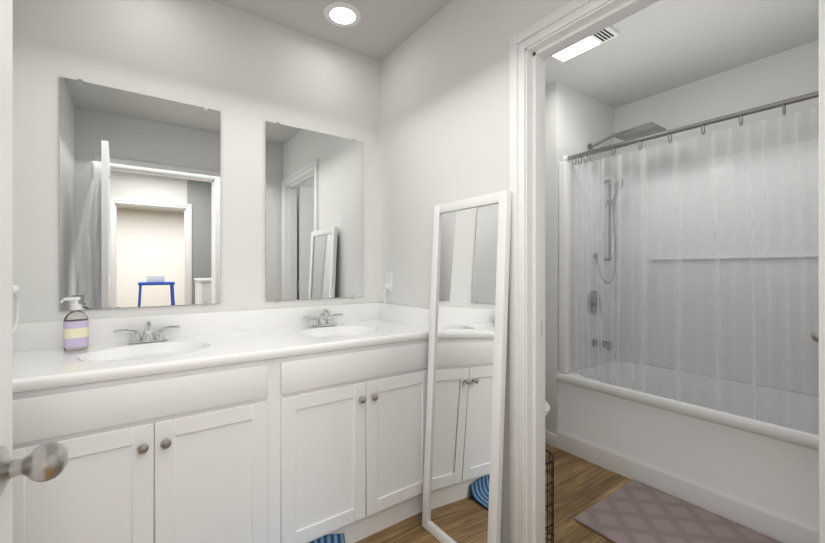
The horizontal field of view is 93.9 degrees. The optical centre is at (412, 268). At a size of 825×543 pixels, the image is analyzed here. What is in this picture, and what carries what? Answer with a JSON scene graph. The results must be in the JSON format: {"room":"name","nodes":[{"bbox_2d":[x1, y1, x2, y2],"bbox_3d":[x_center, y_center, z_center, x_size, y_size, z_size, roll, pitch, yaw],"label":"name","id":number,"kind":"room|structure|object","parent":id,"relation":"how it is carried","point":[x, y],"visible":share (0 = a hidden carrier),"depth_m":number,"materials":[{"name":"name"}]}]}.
{"room":"bathroom","nodes":[
{"label":"bathroom","id":0,"kind":"room"},
{"bbox_2d":[13,0,380,323],"bbox_3d":[-0.128,-0.030,2.439,3.655,2.440,0.120,0,0,-35],"label":"wall","id":1,"kind":"structure","parent":0,"point":[246,75],"depth_m":1.77,"materials":[{"name":"paint"}]},
{"bbox_2d":[13,285,19,333],"bbox_3d":[-1.374,0.123,1.304,0.065,0.197,0.154,0,0,-35],"label":"towel ring","id":2,"kind":"object","parent":1,"relation":"attached to","point":[16,289],"visible":0.48,"depth_m":1.35,"materials":[{"name":"white plastic"}]},
{"bbox_2d":[60,77,219,310],"bbox_3d":[-1.129,-0.290,1.643,0.560,0.912,0.009,0,0,-35],"label":"wall mirror","id":3,"kind":"object","parent":1,"relation":"attached to","point":[139,200],"visible":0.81,"depth_m":1.62,"materials":[{"name":"silver glass"}]},
{"bbox_2d":[265,121,362,301],"bbox_3d":[-0.512,-0.290,2.083,0.545,0.912,0.009,0,0,-35],"label":"wall mirror","id":4,"kind":"object","parent":1,"relation":"attached to","point":[313,214],"visible":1,"depth_m":2.06,"materials":[{"name":"silver glass"}]},
{"bbox_2d":[381,0,570,542],"bbox_3d":[0.453,-0.030,1.509,0.110,2.440,2.070,0,0,-35],"label":"wall","id":5,"kind":"structure","parent":0,"point":[445,104],"depth_m":1.85,"materials":[{"name":"paint"}]},
{"bbox_2d":[383,272,394,322],"bbox_3d":[-0.125,0.152,2.170,0.061,0.275,0.181,0,0,-35],"label":"outlet","id":6,"kind":"object","parent":5,"relation":"attached to","point":[388,285],"visible":1,"depth_m":2.22,"materials":[{"name":"white plastic"}]},
{"bbox_2d":[509,0,659,542],"bbox_3d":[0.701,0.148,1.161,0.146,2.084,0.923,0,0,-35],"label":"door frame","id":7,"kind":"structure","parent":5,"relation":"attached to","point":[533,47],"depth_m":1.46,"materials":[{"name":"white wood"}]},
{"bbox_2d":[811,0,824,542],"bbox_3d":[1.268,0.170,1.139,0.756,2.000,0.181,0,0,-39],"label":"door","id":8,"kind":"structure","parent":5,"relation":"in","point":[817,335],"depth_m":0.92,"materials":[{"name":"white wood"}]},
{"bbox_2d":[355,444,630,542],"bbox_3d":[1.295,1.220,-1.471,6.800,0.060,8.500,0,0,-35],"label":"floor","id":9,"kind":"structure","parent":0,"point":[581,485],"depth_m":1.97,"materials":[{"name":"brown wood"}]},
{"bbox_2d":[13,302,429,542],"bbox_3d":[-0.673,0.695,1.629,1.579,0.990,0.560,0,0,-35],"label":"bathroom vanity","id":10,"kind":"object","parent":9,"relation":"on","point":[294,425],"visible":0.96,"depth_m":1.41,"materials":[{"name":"wood"}]},
{"bbox_2d":[60,297,88,350],"bbox_3d":[-1.255,0.202,1.430,0.053,0.194,0.084,0,0,29],"label":"soap bottle","id":11,"kind":"object","parent":10,"relation":"on","point":[76,328],"visible":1,"depth_m":1.42,"materials":[{"name":"purple plastic"}]},
{"bbox_2d":[308,534,344,542],"bbox_3d":[-0.404,1.141,1.264,0.611,0.094,0.487,0,0,-35],"label":"striped rug","id":12,"kind":"object","parent":9,"relation":"on","point":[335,538],"visible":0.91,"depth_m":1.60,"materials":[{"name":"blue fabric"}]},
{"bbox_2d":[422,190,511,542],"bbox_3d":[0.212,0.445,1.628,0.028,1.490,0.445,3,-2,-35],"label":"floor mirror","id":13,"kind":"object","parent":9,"relation":"on","point":[464,445],"visible":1,"depth_m":1.60,"materials":[{"name":"silver glass"}]},
{"bbox_2d":[545,400,549,417],"bbox_3d":[0.517,0.802,2.374,0.450,0.775,0.702,0,0,-35],"label":"toilet","id":14,"kind":"object","parent":9,"relation":"on","point":[547,407],"depth_m":2.14,"materials":[{"name":"ceramic"}]},
{"bbox_2d":[545,449,553,542],"bbox_3d":[0.538,1.007,1.717,0.176,0.362,0.176,0,0,-35],"label":"wire basket","id":15,"kind":"object","parent":9,"relation":"on","point":[552,497],"visible":0.27,"depth_m":1.68,"materials":[{"name":"black metal"}]},
{"bbox_2d":[574,479,781,542],"bbox_3d":[1.255,1.183,1.633,0.580,0.013,0.880,0,0,-35],"label":"bath mat","id":16,"kind":"object","parent":9,"relation":"on","point":[633,511],"visible":1,"depth_m":1.79,"materials":[{"name":"pink fabric"}]},
{"bbox_2d":[557,122,818,542],"bbox_3d":[1.708,0.128,2.158,0.748,2.124,1.526,0,0,-35],"label":"tub","id":17,"kind":"object","parent":9,"relation":"on","point":[757,475],"visible":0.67,"depth_m":2.32,"materials":[{"name":"plastic"}]},
{"bbox_2d":[212,0,818,107],"bbox_3d":[1.295,-1.280,-1.471,6.800,0.060,8.500,0,0,-35],"label":"ceiling","id":18,"kind":"structure","parent":0,"point":[660,46],"depth_m":2.06,"materials":[{"name":"paint"}]},
{"bbox_2d":[324,2,361,26],"bbox_3d":[-0.343,-1.246,1.893,0.184,0.008,0.184,0,0,-35],"label":"recessed light","id":19,"kind":"object","parent":18,"relation":"in","point":[342,14],"visible":1,"depth_m":1.88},
{"bbox_2d":[552,26,618,61],"bbox_3d":[0.928,-1.238,2.117,0.170,0.024,0.330,0,0,-35],"label":"ceiling vent","id":20,"kind":"object","parent":18,"relation":"in","point":[591,42],"visible":0.52,"depth_m":2.10,"materials":[{"name":"white plastic"}]},
{"bbox_2d":[545,81,613,447],"bbox_3d":[1.279,-0.030,2.865,0.870,2.440,0.120,0,0,-35],"label":"wall","id":21,"kind":"structure","parent":0,"point":[576,122],"depth_m":2.61,"materials":[{"name":"paint"}]},
{"bbox_2d":[545,431,555,441],"bbox_3d":[1.186,1.147,2.880,0.762,0.085,0.012,0,0,-36],"label":"baseboard","id":22,"kind":"structure","parent":21,"relation":"attached to","point":[550,439],"depth_m":2.60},
{"bbox_2d":[562,91,818,433],"bbox_3d":[1.477,0.036,1.993,0.056,1.617,1.524,0,0,-35],"label":"shower curtain","id":23,"kind":"object","parent":21,"relation":"attached to","point":[781,103],"visible":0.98,"depth_m":2.02,"materials":[{"name":"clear plastic"}]},
{"bbox_2d":[614,40,818,176],"bbox_3d":[1.962,-0.030,2.554,0.120,2.440,2.120,0,0,-35],"label":"wall","id":24,"kind":"structure","parent":0,"point":[788,74],"depth_m":2.41,"materials":[{"name":"paint"}]},
{"bbox_3d":[0.329,-0.030,0.223,1.585,2.440,0.120,0,0,-35],"label":"wall","id":25,"kind":"structure","parent":0,"visible":0},
{"bbox_2d":[0,0,67,542],"bbox_3d":[-0.462,0.179,0.232,0.228,1.998,0.763,0,0,-28],"label":"entry door","id":26,"kind":"structure","parent":25,"relation":"in","point":[47,461],"depth_m":0.55,"materials":[{"name":"white wood"}]}
]}

